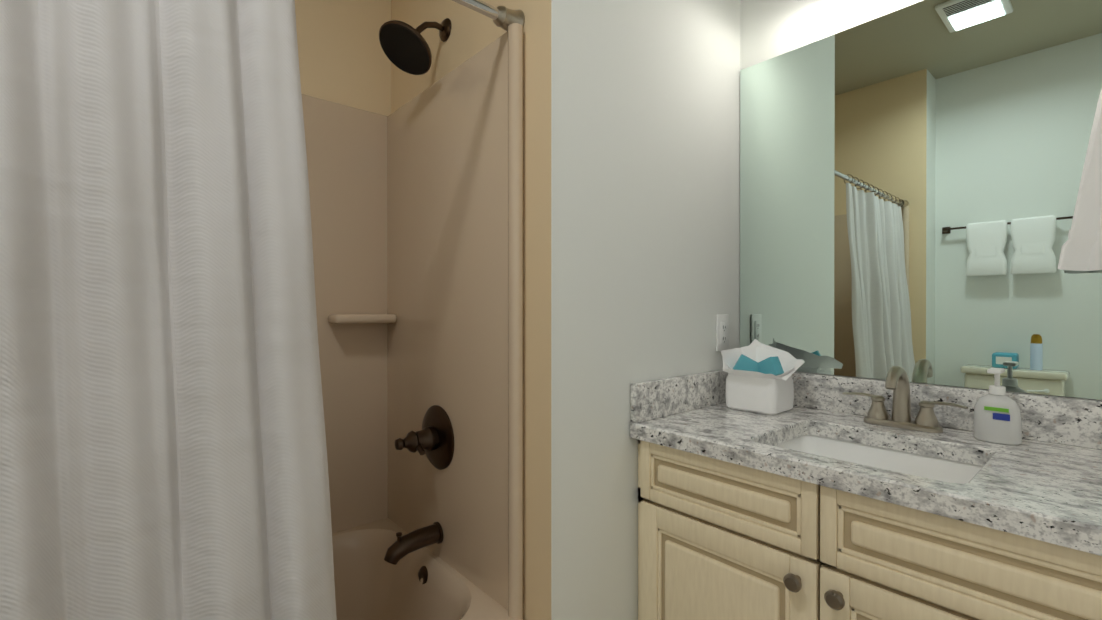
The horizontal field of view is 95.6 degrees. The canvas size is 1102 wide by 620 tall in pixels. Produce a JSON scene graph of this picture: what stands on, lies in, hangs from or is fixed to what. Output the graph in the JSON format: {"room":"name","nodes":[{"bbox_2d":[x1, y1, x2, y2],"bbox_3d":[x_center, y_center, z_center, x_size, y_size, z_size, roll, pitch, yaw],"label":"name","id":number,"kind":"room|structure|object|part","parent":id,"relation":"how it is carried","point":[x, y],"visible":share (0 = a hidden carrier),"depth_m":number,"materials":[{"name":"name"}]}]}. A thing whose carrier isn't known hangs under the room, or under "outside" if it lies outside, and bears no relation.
{"room":"bathroom","nodes":[
{"label":"bathroom","id":0,"kind":"room"},
{"bbox_2d":[295,0,390,115],"bbox_3d":[-1.144,-0.180,1.257,1.540,2.720,0.001,0,0,-41],"label":"wall","id":1,"kind":"structure","parent":0,"point":[344,59],"depth_m":1.66,"materials":[{"name":"beige paint"}]},
{"bbox_2d":[391,0,550,619],"bbox_3d":[-0.281,-0.181,1.438,0.001,2.720,0.860,0,0,-41],"label":"wall","id":2,"kind":"structure","parent":0,"point":[473,33],"depth_m":1.17,"materials":[{"name":"beige paint"}]},
{"bbox_2d":[379,18,450,74],"bbox_3d":[-0.377,-0.763,1.397,0.195,0.180,0.155,0,0,-41],"label":"shower head","id":3,"kind":"object","parent":2,"relation":"attached to","point":[405,47],"visible":1,"depth_m":1.38},
{"bbox_2d":[551,0,739,619],"bbox_3d":[0.314,-0.181,1.385,0.830,2.720,0.001,0,0,-41],"label":"wall","id":4,"kind":"structure","parent":0,"point":[645,190],"depth_m":1.28,"materials":[{"name":"white paint"}]},
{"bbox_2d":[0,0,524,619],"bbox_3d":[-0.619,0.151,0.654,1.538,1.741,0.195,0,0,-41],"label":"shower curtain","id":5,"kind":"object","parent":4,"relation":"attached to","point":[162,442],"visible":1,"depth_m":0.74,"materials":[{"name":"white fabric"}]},
{"bbox_2d":[716,315,728,350],"bbox_3d":[0.544,0.072,1.578,0.070,0.114,0.010,0,0,-41],"label":"electrical outlet","id":6,"kind":"object","parent":4,"relation":"attached to","point":[722,332],"visible":0.96,"depth_m":1.57,"materials":[{"name":"white plastic"}]},
{"bbox_2d":[740,0,1101,400],"bbox_3d":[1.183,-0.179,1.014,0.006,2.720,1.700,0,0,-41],"label":"mirror","id":7,"kind":"object","parent":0,"point":[910,177],"depth_m":1.28,"materials":[{"name":"clear glass"}]},
{"bbox_2d":[1058,89,1101,270],"bbox_3d":[1.173,-0.302,0.946,0.108,0.443,0.296,0,0,-41],"label":"towel","id":8,"kind":"object","parent":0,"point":[1081,249],"visible":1,"depth_m":1.01,"materials":[{"name":"white fabric"}]},
{"label":"floor","id":9,"kind":"structure","parent":0,"visible":0},
{"bbox_2d":[301,23,523,619],"bbox_3d":[-0.886,0.256,0.961,1.532,1.850,0.781,0,0,-41],"label":"tub surround","id":10,"kind":"object","parent":9,"relation":"on","point":[416,205],"visible":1,"depth_m":1.48,"materials":[{"name":"beige plastic"}]},
{"bbox_2d":[630,370,1101,619],"bbox_3d":[0.712,0.685,1.116,0.582,0.990,0.928,0,0,-41],"label":"bathroom vanity","id":11,"kind":"object","parent":9,"relation":"on","point":[821,499],"visible":0.96,"depth_m":1.02,"materials":[{"name":"beige wood"}]},
{"bbox_3d":[0.376,0.768,1.125,0.020,0.555,0.428,0,0,-41],"label":"door","id":12,"kind":"part","parent":11,"relation":"part of","materials":[{"name":"beige wood"}]},
{"bbox_3d":[0.376,0.406,1.124,0.020,0.148,0.428,0,0,-41],"label":"drawer","id":13,"kind":"part","parent":11,"relation":"part of","materials":[{"name":"beige wood"}]},
{"bbox_2d":[721,339,804,414],"bbox_3d":[0.605,0.189,1.447,0.204,0.199,0.214,0,0,-41],"label":"tissue box","id":14,"kind":"object","parent":11,"relation":"on","point":[759,379],"visible":1,"depth_m":1.42,"materials":[{"name":"white cardboard"}]},
{"bbox_3d":[0.497,0.529,0.944,0.033,0.033,0.108,0,0,-41],"label":"knob","id":15,"kind":"part","parent":11,"relation":"part of","materials":[{"name":"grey metal"}]},
{"bbox_2d":[775,435,982,483],"bbox_3d":[0.680,0.401,1.076,0.343,0.142,0.420,0,0,-41],"label":"sink","id":16,"kind":"object","parent":11,"relation":"in","point":[945,467],"depth_m":1.18,"materials":[{"name":"white ceramic"}]},
{"bbox_3d":[0.661,0.769,0.797,0.020,0.555,0.432,0,0,-41],"label":"door","id":17,"kind":"part","parent":11,"relation":"part of","materials":[{"name":"beige wood"}]},
{"bbox_2d":[843,366,967,432],"bbox_3d":[0.845,0.212,1.219,0.126,0.154,0.261,0,0,-41],"label":"faucet","id":18,"kind":"object","parent":11,"relation":"on","point":[898,384],"visible":1,"depth_m":1.22,"materials":[{"name":"silver metal"}]},
{"bbox_3d":[0.661,0.407,0.796,0.020,0.148,0.432,0,0,-41],"label":"drawer","id":19,"kind":"part","parent":11,"relation":"part of","materials":[{"name":"beige wood"}]},
{"bbox_2d":[974,368,1021,444],"bbox_3d":[0.977,0.209,1.095,0.065,0.161,0.080,0,0,-41],"label":"soap bottle","id":20,"kind":"object","parent":11,"relation":"on","point":[997,416],"visible":1,"depth_m":1.08,"materials":[{"name":"white plastic"}]}
]}

